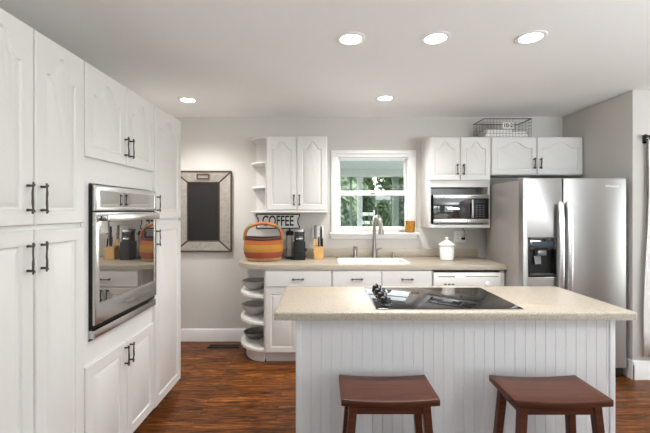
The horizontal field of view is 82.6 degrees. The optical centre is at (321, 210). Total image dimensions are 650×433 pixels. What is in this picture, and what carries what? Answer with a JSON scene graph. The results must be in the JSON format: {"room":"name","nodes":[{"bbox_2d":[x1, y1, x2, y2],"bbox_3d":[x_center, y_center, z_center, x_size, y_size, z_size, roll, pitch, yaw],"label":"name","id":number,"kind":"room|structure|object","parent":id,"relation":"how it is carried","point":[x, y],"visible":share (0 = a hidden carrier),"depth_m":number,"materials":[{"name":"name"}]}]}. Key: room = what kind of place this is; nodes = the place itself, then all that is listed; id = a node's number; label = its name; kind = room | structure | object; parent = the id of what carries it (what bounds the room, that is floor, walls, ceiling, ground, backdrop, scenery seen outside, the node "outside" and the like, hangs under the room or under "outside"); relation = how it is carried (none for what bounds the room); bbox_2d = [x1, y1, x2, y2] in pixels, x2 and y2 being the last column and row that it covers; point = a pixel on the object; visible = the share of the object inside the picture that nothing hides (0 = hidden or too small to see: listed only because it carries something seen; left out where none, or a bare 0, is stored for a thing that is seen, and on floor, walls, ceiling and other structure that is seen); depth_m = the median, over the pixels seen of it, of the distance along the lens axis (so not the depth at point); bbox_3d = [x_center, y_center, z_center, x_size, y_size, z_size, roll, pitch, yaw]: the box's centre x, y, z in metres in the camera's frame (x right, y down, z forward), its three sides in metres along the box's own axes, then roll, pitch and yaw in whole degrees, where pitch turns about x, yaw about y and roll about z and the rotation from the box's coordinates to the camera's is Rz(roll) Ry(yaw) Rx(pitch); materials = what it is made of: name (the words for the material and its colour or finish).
{"room":"kitchen","nodes":[
{"label":"kitchen","id":0,"kind":"room"},
{"bbox_2d":[0,0,649,116],"bbox_3d":[1.617,-1.084,0.515,7.005,0.120,7.270,0,0,0],"label":"ceiling","id":1,"kind":"structure","parent":0,"point":[237,58],"depth_m":2.39,"materials":[{"name":"white paint"}]},
{"bbox_2d":[178,97,197,102],"bbox_3d":[-1.236,-1.020,3.410,0.176,0.008,0.176,0,0,0],"label":"recessed light","id":2,"kind":"object","parent":1,"relation":"in","point":[182,99],"visible":1,"depth_m":3.40,"materials":[{"name":"white"}]},
{"bbox_2d":[336,32,365,45],"bbox_3d":[0.172,-1.020,2.200,0.176,0.008,0.176,0,0,0],"label":"recessed light","id":3,"kind":"object","parent":1,"relation":"in","point":[347,38],"visible":1,"depth_m":2.19,"materials":[{"name":"white"}]},
{"bbox_2d":[375,95,394,100],"bbox_3d":[0.572,-1.020,3.350,0.176,0.008,0.176,0,0,0],"label":"recessed light","id":4,"kind":"object","parent":1,"relation":"in","point":[382,97],"visible":1,"depth_m":3.34,"materials":[{"name":"white"}]},
{"bbox_2d":[420,31,450,44],"bbox_3d":[0.672,-1.020,2.190,0.176,0.008,0.176,0,0,0],"label":"recessed light","id":5,"kind":"object","parent":1,"relation":"in","point":[435,37],"visible":1,"depth_m":2.18,"materials":[{"name":"white"}]},
{"bbox_2d":[514,30,547,44],"bbox_3d":[1.230,-1.020,2.180,0.176,0.008,0.176,0,0,0],"label":"recessed light","id":6,"kind":"object","parent":1,"relation":"in","point":[534,36],"visible":1,"depth_m":2.17,"materials":[{"name":"white"}]},
{"bbox_2d":[174,117,562,328],"bbox_3d":[0.368,0.196,4.090,4.506,2.440,0.120,0,0,0],"label":"wall","id":7,"kind":"structure","parent":0,"point":[212,284],"depth_m":4.03,"materials":[{"name":"grey paint"}]},
{"bbox_2d":[178,171,231,251],"bbox_3d":[-1.287,0.004,4.008,0.630,0.883,0.037,0,0,0],"label":"chalkboard","id":8,"kind":"object","parent":7,"relation":"attached to","point":[206,196],"visible":0.86,"depth_m":4.01,"materials":[{"name":"metal"}]},
{"bbox_2d":[181,329,244,341],"bbox_3d":[-1.298,1.349,4.022,0.935,0.135,0.016,0,0,0],"label":"baseboard","id":9,"kind":"structure","parent":7,"relation":"attached to","point":[187,335],"depth_m":4.01,"materials":[{"name":"white"}]},
{"bbox_2d":[251,137,266,212],"bbox_3d":[-0.655,-0.367,3.875,0.195,0.766,0.310,0,0,0],"label":"corner shelf","id":10,"kind":"object","parent":7,"relation":"attached to","point":[260,164],"visible":0.9,"depth_m":4.02,"materials":[{"name":"white wood"}]},
{"bbox_2d":[256,214,299,228],"bbox_3d":[-0.478,0.112,4.023,0.476,0.164,0.012,0,0,0],"label":"coffee sign","id":11,"kind":"object","parent":7,"relation":"attached to","point":[285,221],"visible":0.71,"depth_m":4.02,"materials":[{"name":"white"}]},
{"bbox_2d":[266,136,327,212],"bbox_3d":[-0.252,-0.367,3.850,0.621,0.766,0.360,0,0,0],"label":"upper cabinet","id":12,"kind":"object","parent":7,"relation":"attached to","point":[296,165],"visible":1,"depth_m":3.70,"materials":[{"name":"white wood"}]},
{"bbox_2d":[312,226,323,237],"bbox_3d":[-0.048,0.226,4.025,0.130,0.125,0.009,0,0,0],"label":"wall outlet","id":13,"kind":"object","parent":7,"relation":"attached to","point":[318,227],"visible":0.48,"depth_m":4.02,"materials":[{"name":"white"}]},
{"bbox_2d":[330,150,419,238],"bbox_3d":[0.565,-0.179,4.031,0.960,0.960,0.198,0,0,0],"label":"window","id":14,"kind":"structure","parent":7,"relation":"in","point":[409,192],"depth_m":4.01,"materials":[{"name":"white wood"}]},
{"bbox_2d":[281,249,477,256],"bbox_3d":[0.565,0.452,4.018,2.250,0.088,0.020,0,0,0],"label":"backsplash","id":15,"kind":"structure","parent":7,"relation":"attached to","point":[310,252],"depth_m":4.01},
{"bbox_2d":[421,137,489,227],"bbox_3d":[1.383,-0.287,3.850,0.615,0.914,0.361,0,0,0],"label":"upper cabinet","id":16,"kind":"object","parent":7,"relation":"attached to","point":[449,165],"visible":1,"depth_m":3.70,"materials":[{"name":"white wood"}]},
{"bbox_2d":[431,195,488,223],"bbox_3d":[1.392,-0.014,3.826,0.552,0.300,0.312,0,0,0],"label":"microwave","id":17,"kind":"object","parent":16,"relation":"in","point":[445,209],"visible":0.99,"depth_m":3.70,"materials":[{"name":"silver metal"}]},
{"bbox_2d":[473,118,531,136],"bbox_3d":[1.875,-0.842,3.860,0.485,0.191,0.269,0,0,0],"label":"wire basket","id":18,"kind":"object","parent":16,"relation":"on","point":[506,125],"visible":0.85,"depth_m":3.73,"materials":[{"name":"grey metal"}]},
{"bbox_2d":[479,130,526,136],"bbox_3d":[1.875,-0.792,3.860,0.430,0.082,0.210,0,0,0],"label":"folded cloth","id":19,"kind":"object","parent":18,"relation":"in","point":[486,133],"visible":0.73,"depth_m":3.76,"materials":[{"name":"white fabric"}]},
{"bbox_2d":[454,231,465,241],"bbox_3d":[1.500,0.279,4.025,0.130,0.120,0.009,0,0,0],"label":"wall outlet","id":20,"kind":"object","parent":7,"relation":"attached to","point":[458,235],"visible":0.97,"depth_m":4.02,"materials":[{"name":"white plastic"}]},
{"bbox_2d":[490,137,581,177],"bbox_3d":[2.153,-0.552,3.850,0.922,0.384,0.360,0,0,0],"label":"upper cabinet","id":21,"kind":"object","parent":7,"relation":"attached to","point":[510,157],"visible":0.98,"depth_m":3.70,"materials":[{"name":"white wood"}]},
{"bbox_2d":[133,342,649,432],"bbox_3d":[1.617,1.466,0.515,7.005,0.100,7.270,0,0,0],"label":"floor","id":22,"kind":"structure","parent":0,"point":[218,390],"depth_m":2.79,"materials":[{"name":"brown wood"}]},
{"bbox_2d":[0,8,83,432],"bbox_3d":[-1.421,0.349,1.442,0.659,2.134,0.607,0,0,0],"label":"pantry cabinet","id":23,"kind":"object","parent":22,"relation":"on","point":[42,81],"visible":1,"depth_m":1.47,"materials":[{"name":"white wood"}]},
{"bbox_2d":[80,61,153,432],"bbox_3d":[-1.421,0.349,2.113,0.659,2.134,0.728,0,0,0],"label":"tall cabinet","id":24,"kind":"object","parent":22,"relation":"on","point":[118,122],"visible":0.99,"depth_m":2.02,"materials":[{"name":"white wood"}]},
{"bbox_2d":[88,185,159,338],"bbox_3d":[-1.371,0.248,2.140,0.618,0.755,0.668,0,0,0],"label":"wall oven","id":25,"kind":"object","parent":24,"relation":"in","point":[121,221],"visible":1,"depth_m":2.02,"materials":[{"name":"silver metal"}]},
{"bbox_2d":[152,105,180,407],"bbox_3d":[-1.421,0.349,2.709,0.659,2.134,0.461,0,0,0],"label":"pantry cabinet","id":26,"kind":"object","parent":22,"relation":"on","point":[166,176],"visible":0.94,"depth_m":2.67,"materials":[{"name":"white wood"}]},
{"bbox_2d":[207,344,240,347],"bbox_3d":[-1.020,1.413,3.865,0.330,0.006,0.090,0,0,0],"label":"floor vent","id":27,"kind":"object","parent":22,"relation":"in","point":[210,345],"visible":0.99,"depth_m":3.87,"materials":[{"name":"brown metal"}]},
{"bbox_2d":[241,269,265,361],"bbox_3d":[-0.674,0.980,3.728,0.288,0.872,0.596,0,0,0],"label":"shelf","id":28,"kind":"object","parent":22,"relation":"on","point":[255,348],"visible":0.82,"depth_m":3.56,"materials":[{"name":"white wood"}]},
{"bbox_2d":[242,300,263,314],"bbox_3d":[-0.672,0.984,3.740,0.276,0.100,0.276,0,0,0],"label":"bowl","id":29,"kind":"object","parent":28,"relation":"on","point":[253,307],"visible":0.81,"depth_m":3.68,"materials":[{"name":"grey ceramic"}]},
{"bbox_2d":[242,277,263,289],"bbox_3d":[-0.672,0.740,3.740,0.270,0.088,0.270,0,0,0],"label":"bowl","id":30,"kind":"object","parent":28,"relation":"on","point":[256,283],"visible":0.84,"depth_m":3.67,"materials":[{"name":"grey ceramic"}]},
{"bbox_2d":[244,327,263,338],"bbox_3d":[-0.672,1.245,3.740,0.236,0.070,0.236,0,0,0],"label":"bowl","id":31,"kind":"object","parent":28,"relation":"on","point":[254,332],"visible":0.85,"depth_m":3.79,"materials":[{"name":"grey ceramic"}]},
{"bbox_2d":[265,270,330,360],"bbox_3d":[-0.220,0.979,3.703,0.616,0.875,0.645,0,0,0],"label":"base cabinet","id":32,"kind":"object","parent":22,"relation":"on","point":[280,335],"visible":0.42,"depth_m":3.41,"materials":[{"name":"white wood"}]},
{"bbox_2d":[239,257,505,269],"bbox_3d":[0.425,0.518,3.714,2.540,0.044,0.628,0,0,0],"label":"countertop","id":33,"kind":"structure","parent":32,"relation":"on","point":[327,263],"depth_m":3.43,"materials":[{"name":"beige stone"}]},
{"bbox_2d":[243,222,283,261],"bbox_3d":[-0.590,0.301,3.730,0.408,0.390,0.338,0,0,0],"label":"woven basket","id":34,"kind":"object","parent":33,"relation":"on","point":[256,248],"visible":1,"depth_m":3.61,"materials":[{"name":"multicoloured wicker"}]},
{"bbox_2d":[286,228,293,258],"bbox_3d":[-0.338,0.339,3.870,0.086,0.315,0.086,0,0,0],"label":"press","id":35,"kind":"object","parent":33,"relation":"on","point":[289,232],"visible":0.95,"depth_m":3.84,"materials":[{"name":"black plastic"}]},
{"bbox_2d":[293,229,306,259],"bbox_3d":[-0.224,0.340,3.797,0.135,0.312,0.146,0,0,0],"label":"coffee grinder","id":36,"kind":"object","parent":33,"relation":"on","point":[299,244],"visible":1,"depth_m":3.74,"materials":[{"name":"black plastic"}]},
{"bbox_2d":[314,239,322,258],"bbox_3d":[-0.035,0.394,3.874,0.100,0.205,0.149,0,0,0],"label":"knife block","id":37,"kind":"object","parent":33,"relation":"on","point":[318,251],"visible":0.98,"depth_m":3.80,"materials":[{"name":"brown wood"}]},
{"bbox_2d":[314,225,316,238],"bbox_3d":[-0.069,0.227,3.902,0.029,0.153,0.040,0,0,0],"label":"knife","id":38,"kind":"object","parent":37,"relation":"in","point":[315,226],"visible":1,"depth_m":3.89,"materials":[{"name":"grey metal"}]},
{"bbox_2d":[320,226,321,245],"bbox_3d":[-0.009,0.269,3.867,0.022,0.217,0.034,0,0,0],"label":"knife","id":39,"kind":"object","parent":37,"relation":"in","point":[320,226],"visible":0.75,"depth_m":3.86,"materials":[{"name":"black plastic"}]},
{"bbox_2d":[353,246,357,257],"bbox_3d":[0.352,0.436,3.918,0.056,0.120,0.080,0,0,0],"label":"soap dispenser","id":40,"kind":"object","parent":33,"relation":"on","point":[354,247],"visible":1,"depth_m":3.91,"materials":[{"name":"silver metal"}]},
{"bbox_2d":[337,258,409,263],"bbox_3d":[0.495,0.602,3.665,0.690,0.228,0.400,0,0,0],"label":"sink","id":41,"kind":"object","parent":33,"relation":"in","point":[339,260],"visible":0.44,"depth_m":3.83,"materials":[{"name":"white ceramic"}]},
{"bbox_2d":[340,259,405,262],"bbox_3d":[0.495,0.605,3.665,0.640,0.222,0.350,0,0,0],"label":"basin","id":42,"kind":"object","parent":41,"relation":"in","point":[341,260],"depth_m":3.83,"materials":[{"name":"white ceramic"}]},
{"bbox_2d":[371,215,383,257],"bbox_3d":[0.579,0.268,3.843,0.108,0.456,0.235,0,0,0],"label":"faucet","id":43,"kind":"object","parent":33,"relation":"on","point":[380,229],"visible":1,"depth_m":3.91,"materials":[{"name":"silver metal"}]},
{"bbox_2d":[438,237,455,260],"bbox_3d":[1.262,0.380,3.740,0.168,0.233,0.168,0,0,0],"label":"canister","id":44,"kind":"object","parent":33,"relation":"on","point":[446,247],"visible":1,"depth_m":3.68,"materials":[{"name":"white ceramic"}]},
{"bbox_2d":[331,270,431,285],"bbox_3d":[0.554,0.979,3.702,0.928,0.875,0.646,0,0,0],"label":"base cabinet","id":45,"kind":"object","parent":22,"relation":"on","point":[338,277],"visible":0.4,"depth_m":3.41,"materials":[{"name":"white wood"}]},
{"bbox_2d":[339,375,439,432],"bbox_3d":[0.293,1.109,1.695,0.436,0.615,0.267,0,0,0],"label":"bar stool","id":46,"kind":"object","parent":22,"relation":"on","point":[414,394],"visible":1,"depth_m":1.62,"materials":[{"name":"brown wood"}]},
{"bbox_2d":[296,320,614,432],"bbox_3d":[0.686,0.980,2.182,1.643,0.872,0.572,0,0,0],"label":"kitchen island","id":47,"kind":"object","parent":22,"relation":"on","point":[458,358],"visible":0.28,"depth_m":1.91,"materials":[{"name":"white wood"}]},
{"bbox_2d":[274,286,636,319],"bbox_3d":[0.667,0.524,2.163,1.815,0.040,0.645,0,0,0],"label":"island countertop","id":48,"kind":"structure","parent":47,"relation":"on","point":[296,302],"depth_m":1.95,"materials":[{"name":"beige stone"}]},
{"bbox_2d":[364,283,523,309],"bbox_3d":[0.654,0.479,2.152,0.765,0.051,0.533,0,0,0],"label":"cooktop","id":49,"kind":"object","parent":48,"relation":"in","point":[380,298],"visible":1,"depth_m":2.07,"materials":[{"name":"black glass"}]},
{"bbox_2d":[432,270,500,285],"bbox_3d":[1.336,0.985,3.693,0.620,0.862,0.614,0,0,0],"label":"dishwasher","id":50,"kind":"object","parent":22,"relation":"on","point":[439,277],"visible":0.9,"depth_m":3.40,"materials":[{"name":"white metal"}]},
{"bbox_2d":[499,270,503,285],"bbox_3d":[1.672,0.982,3.725,0.040,0.868,0.590,0,0,0],"label":"filler panel","id":51,"kind":"object","parent":22,"relation":"on","point":[501,271],"visible":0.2,"depth_m":3.43,"materials":[{"name":"white wood"}]},
{"bbox_2d":[489,375,613,432],"bbox_3d":[1.027,1.109,1.690,0.436,0.615,0.267,0,0,0],"label":"bar stool","id":52,"kind":"object","parent":22,"relation":"on","point":[570,396],"visible":1,"depth_m":1.63,"materials":[{"name":"brown wood"}]},
{"bbox_2d":[487,178,625,376],"bbox_3d":[2.132,0.566,3.442,0.875,1.701,0.757,0,0,0],"label":"refrigerator","id":53,"kind":"object","parent":22,"relation":"on","point":[569,234],"visible":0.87,"depth_m":3.12,"materials":[{"name":"grey metal"}]},
{"bbox_2d":[563,90,649,360],"bbox_3d":[3.810,0.196,3.635,2.380,2.440,1.030,0,0,0],"label":"wall","id":54,"kind":"structure","parent":0,"point":[611,131],"depth_m":3.15,"materials":[{"name":"grey paint"}]},
{"bbox_2d":[623,358,634,379],"bbox_3d":[2.612,1.339,3.566,0.016,0.155,0.928,0,0,0],"label":"baseboard","id":55,"kind":"structure","parent":54,"relation":"attached to","point":[628,371],"depth_m":3.14,"materials":[{"name":"white"}]},
{"bbox_2d":[631,361,649,379],"bbox_3d":[3.804,1.339,3.111,2.392,0.155,0.018,0,0,0],"label":"baseboard","id":56,"kind":"structure","parent":54,"relation":"attached to","point":[641,369],"depth_m":3.10,"materials":[{"name":"white"}]},
{"bbox_2d":[642,134,649,142],"bbox_3d":[3.531,-0.604,3.083,1.737,0.070,0.073,0,0,0],"label":"curtain rod","id":57,"kind":"object","parent":54,"relation":"attached to","point":[644,136],"visible":1,"depth_m":3.09,"materials":[{"name":"brown metal"}]},
{"bbox_2d":[643,138,649,357],"bbox_3d":[3.062,0.306,3.063,0.792,1.820,0.050,0,0,0],"label":"curtain","id":58,"kind":"object","parent":57,"relation":"hanging from","point":[646,324],"visible":1,"depth_m":3.07,"materials":[{"name":"white fabric"}]},
{"label":"outside","id":59,"kind":"structure","parent":0,"visible":0},
{"bbox_3d":[0.000,1.746,10.000,80.000,0.060,100.000,0,0,0],"label":"ground","id":60,"kind":"structure","parent":59,"visible":0},
{"bbox_2d":[341,177,356,225],"bbox_3d":[0.643,-0.991,15.276,2.276,5.431,2.407,0,0,23],"label":"tree","id":61,"kind":"object","parent":60,"relation":"on","point":[345,185],"visible":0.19,"depth_m":14.39,"materials":[{"name":"green plant"}]},
{"bbox_2d":[341,215,362,225],"bbox_3d":[0.943,0.913,12.413,1.115,1.615,1.161,0,0,0],"label":"shrub","id":62,"kind":"object","parent":60,"relation":"on","point":[344,221],"visible":0.06,"depth_m":12.28,"materials":[{"name":"green plant"}]},
{"bbox_2d":[349,177,373,202],"bbox_3d":[1.715,-1.806,22.964,3.534,7.058,4.072,0,0,0],"label":"tree","id":63,"kind":"object","parent":60,"relation":"on","point":[364,187],"visible":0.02,"depth_m":21.89,"materials":[{"name":"green plant"}]},
{"bbox_2d":[355,196,375,225],"bbox_3d":[2.241,0.384,19.394,1.290,2.671,1.288,0,0,0],"label":"shrub","id":64,"kind":"object","parent":60,"relation":"on","point":[367,202],"visible":0.29,"depth_m":19.04,"materials":[{"name":"green plant"}]},
{"bbox_2d":[362,210,374,223],"bbox_3d":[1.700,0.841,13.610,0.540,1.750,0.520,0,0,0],"label":"garden chair","id":65,"kind":"object","parent":60,"relation":"on","point":[363,213],"visible":0.11,"depth_m":13.82,"materials":[{"name":"white"}]},
{"bbox_2d":[362,177,376,205],"bbox_3d":[2.731,-1.064,25.470,2.130,5.565,2.159,0,0,0],"label":"tree","id":66,"kind":"object","parent":60,"relation":"on","point":[368,181],"visible":0.1,"depth_m":25.00,"materials":[{"name":"green plant"}]},
{"bbox_2d":[374,196,390,207],"bbox_3d":[5.500,-0.084,34.200,3.100,3.600,3.000,0,0,0],"label":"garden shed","id":67,"kind":"object","parent":60,"relation":"on","point":[378,198],"visible":0.02,"depth_m":33.00,"materials":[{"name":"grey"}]},
{"bbox_2d":[375,198,391,225],"bbox_3d":[3.357,0.512,19.993,1.305,2.414,1.325,0,0,0],"label":"shrub","id":68,"kind":"object","parent":60,"relation":"on","point":[384,207],"visible":0.43,"depth_m":19.65,"materials":[{"name":"green plant"}]},
{"bbox_2d":[375,177,403,225],"bbox_3d":[3.350,-1.034,17.349,2.818,5.516,3.068,0,0,0],"label":"tree","id":69,"kind":"object","parent":60,"relation":"on","point":[385,183],"visible":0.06,"depth_m":17.51,"materials":[{"name":"green plant"}]},
{"bbox_2d":[399,196,404,225],"bbox_3d":[4.593,0.148,20.515,1.461,3.141,1.430,0,0,0],"label":"shrub","id":70,"kind":"object","parent":60,"relation":"on","point":[401,200],"visible":0.29,"depth_m":20.09,"materials":[{"name":"green plant"}]},
{"bbox_3d":[1.000,1.596,6.805,8.000,0.240,5.290,0,0,0],"label":"floor","id":71,"kind":"structure","parent":60,"relation":"on","visible":0},
{"bbox_2d":[340,177,340,225],"bbox_3d":[0.440,0.306,9.380,0.110,2.340,0.110,0,0,0],"label":"porch post","id":72,"kind":"object","parent":71,"relation":"on","point":[340,177],"visible":0.2,"depth_m":9.35,"materials":[{"name":"white wood"}]},
{"bbox_2d":[349,177,352,225],"bbox_3d":[0.730,0.306,9.380,0.100,2.340,0.100,0,0,0],"label":"porch post","id":73,"kind":"object","parent":71,"relation":"on","point":[350,178],"visible":0.52,"depth_m":9.35,"materials":[{"name":"grey wood"}]},
{"bbox_2d":[357,177,362,225],"bbox_3d":[0.960,0.306,9.380,0.160,2.340,0.160,0,0,0],"label":"porch post","id":74,"kind":"object","parent":71,"relation":"on","point":[359,179],"visible":0.46,"depth_m":9.32,"materials":[{"name":"white wood"}]},
{"bbox_2d":[340,169,403,176],"bbox_3d":[1.000,-0.959,9.400,8.000,0.190,0.200,0,0,0],"label":"beam","id":75,"kind":"structure","parent":74,"relation":"on","point":[343,172],"depth_m":9.30,"materials":[{"name":"white"}]},
{"bbox_2d":[340,161,403,168],"bbox_3d":[1.000,-1.084,6.830,8.000,0.060,5.340,0,0,0],"label":"ceiling","id":76,"kind":"structure","parent":75,"relation":"on","point":[343,164],"depth_m":8.48,"materials":[{"name":"grey paint"}]},
{"bbox_2d":[354,207,401,225],"bbox_3d":[0.758,0.661,5.378,0.744,1.630,0.767,0,0,-27],"label":"spiky plant","id":77,"kind":"object","parent":71,"relation":"on","point":[369,217],"visible":0.12,"depth_m":5.31,"materials":[{"name":"green plant"}]},
{"bbox_2d":[391,177,398,225],"bbox_3d":[1.860,0.306,9.380,0.180,2.340,0.180,0,0,0],"label":"porch post","id":78,"kind":"object","parent":71,"relation":"on","point":[395,180],"visible":0.48,"depth_m":9.31,"materials":[{"name":"grey wood"}]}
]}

